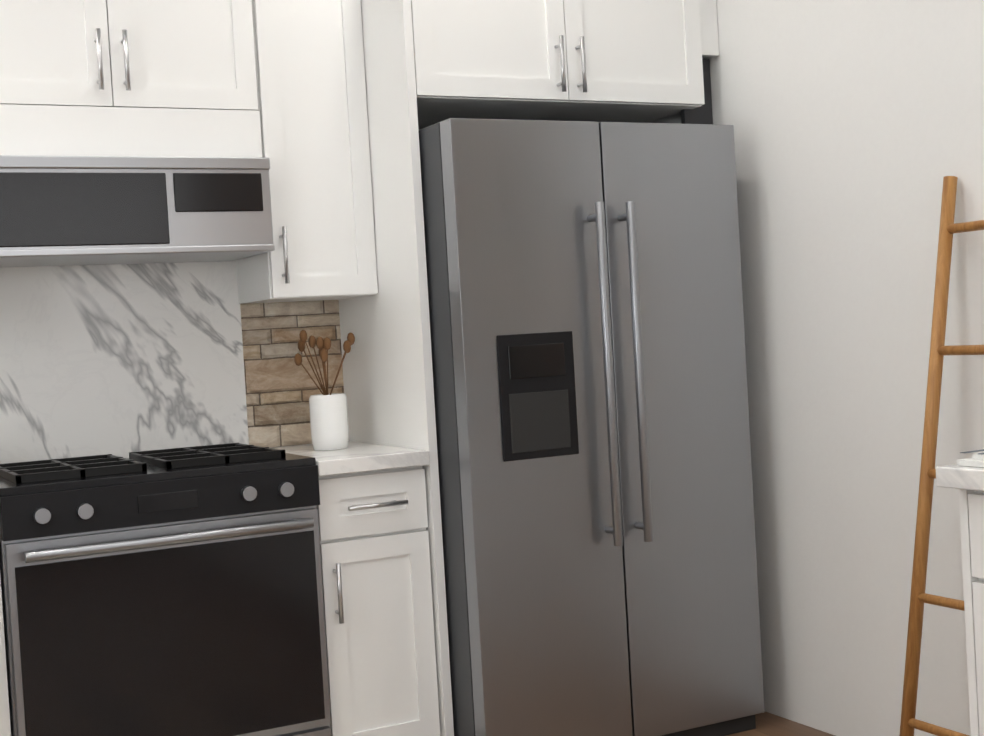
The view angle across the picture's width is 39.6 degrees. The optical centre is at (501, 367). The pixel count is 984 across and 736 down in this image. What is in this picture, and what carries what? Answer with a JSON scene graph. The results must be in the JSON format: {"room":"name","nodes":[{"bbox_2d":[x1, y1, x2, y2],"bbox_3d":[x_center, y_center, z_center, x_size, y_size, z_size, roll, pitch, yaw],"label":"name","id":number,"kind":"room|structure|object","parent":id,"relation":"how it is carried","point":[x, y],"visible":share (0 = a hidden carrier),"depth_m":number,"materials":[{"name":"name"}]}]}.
{"room":"kitchen","nodes":[
{"label":"kitchen","id":0,"kind":"room"},
{"bbox_2d":[0,260,343,463],"bbox_3d":[-1.081,-0.199,4.169,3.800,2.760,0.270,-4,2,-28],"label":"backsplash","id":1,"kind":"structure","parent":0,"point":[121,360],"depth_m":4.04,"materials":[{"name":"white stone"}]},
{"bbox_2d":[0,0,267,135],"bbox_3d":[-1.132,-0.953,3.806,0.810,0.510,0.328,-4,2,-28],"label":"upper cabinet","id":2,"kind":"object","parent":1,"relation":"attached to","point":[174,67],"depth_m":3.69,"materials":[{"name":"white paint"}]},
{"bbox_2d":[224,0,377,303],"bbox_3d":[-0.610,-0.725,4.077,0.325,1.040,0.328,-4,2,-28],"label":"upper cabinet","id":3,"kind":"object","parent":1,"relation":"attached to","point":[281,84],"depth_m":3.94,"materials":[{"name":"white paint"}]},
{"bbox_2d":[0,155,274,266],"bbox_3d":[-1.075,-0.428,3.786,0.785,0.257,0.408,-4,2,-28],"label":"over-the-range microwave","id":4,"kind":"object","parent":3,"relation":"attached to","point":[77,210],"visible":1,"depth_m":3.62,"materials":[{"name":"silver metal"}]},
{"bbox_2d":[338,0,718,735],"bbox_3d":[0.120,-0.101,4.281,1.077,2.420,0.678,-4,2,-28],"label":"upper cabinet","id":5,"kind":"object","parent":1,"relation":"attached to","point":[428,62],"visible":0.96,"depth_m":3.94,"materials":[{"name":"white paint"}]},
{"bbox_2d":[726,711,834,735],"bbox_3d":[0.505,1.191,1.325,3.800,0.050,6.770,-4,2,-28],"label":"floor","id":6,"kind":"structure","parent":0,"point":[768,724],"depth_m":4.08,"materials":[{"name":"wood"}]},
{"bbox_2d":[0,577,10,735],"bbox_3d":[-1.519,0.791,3.421,0.470,0.872,0.638,-4,2,-28],"label":"base cabinet","id":7,"kind":"object","parent":6,"relation":"on","point":[5,728],"visible":1,"depth_m":3.28,"materials":[{"name":"white paint"}]},
{"bbox_2d":[0,443,330,735],"bbox_3d":[-0.943,0.704,3.685,0.795,0.927,0.678,-4,2,-28],"label":"range","id":8,"kind":"object","parent":6,"relation":"on","point":[171,592],"visible":1,"depth_m":3.43,"materials":[{"name":"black metal"}]},
{"bbox_2d":[316,466,439,735],"bbox_3d":[-0.458,0.716,3.976,0.320,0.872,0.638,-4,2,-28],"label":"base cabinet","id":9,"kind":"object","parent":6,"relation":"on","point":[377,601],"visible":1,"depth_m":3.73,"materials":[{"name":"white paint"}]},
{"bbox_2d":[272,441,429,475],"bbox_3d":[-1.036,0.297,3.682,1.566,0.040,0.630,-4,2,-28],"label":"countertop","id":10,"kind":"structure","parent":9,"relation":"on","point":[354,457],"depth_m":3.73,"materials":[{"name":"stone"}]},
{"bbox_2d":[294,330,354,450],"bbox_3d":[-0.507,0.060,4.001,0.174,0.353,0.112,-4,2,-28],"label":"vase","id":11,"kind":"object","parent":10,"relation":"on","point":[329,421],"visible":1,"depth_m":3.96,"materials":[{"name":"white ceramic"}]},
{"bbox_2d":[419,118,764,735],"bbox_3d":[0.156,0.211,4.172,0.930,1.800,0.868,-4,2,-28],"label":"refrigerator","id":12,"kind":"object","parent":6,"relation":"on","point":[585,300],"visible":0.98,"depth_m":3.80,"materials":[{"name":"grey metal"}]},
{"bbox_2d":[899,176,983,735],"bbox_3d":[1.135,0.304,3.210,0.303,1.556,0.412,-4,2,-28],"label":"ladder","id":13,"kind":"object","parent":6,"relation":"on","point":[919,596],"visible":0.85,"depth_m":3.36,"materials":[{"name":"brown wood"}]},
{"bbox_2d":[959,489,983,735],"bbox_3d":[1.450,0.649,2.317,0.598,0.872,1.151,-4,2,-28],"label":"base cabinet","id":14,"kind":"object","parent":6,"relation":"on","point":[971,504],"visible":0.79,"depth_m":2.64,"materials":[{"name":"white paint"}]},
{"bbox_2d":[936,464,983,490],"bbox_3d":[2.161,0.185,0.886,0.648,0.040,4.410,-4,2,-28],"label":"countertop","id":15,"kind":"structure","parent":14,"relation":"on","point":[955,476],"depth_m":2.63,"materials":[{"name":"stone"}]},
{"bbox_2d":[957,449,983,466],"bbox_3d":[1.054,0.171,2.644,0.260,0.024,0.232,-4,2,-28],"label":"dish towel","id":16,"kind":"object","parent":15,"relation":"on","point":[977,460],"visible":1,"depth_m":2.65,"materials":[{"name":"fabric"}]},
{"bbox_2d":[646,0,983,735],"bbox_3d":[1.960,-0.920,2.095,0.250,3.956,6.770,-4,2,-28],"label":"wall","id":17,"kind":"structure","parent":0,"point":[858,130],"depth_m":3.82,"materials":[{"name":"paint"}]}
]}

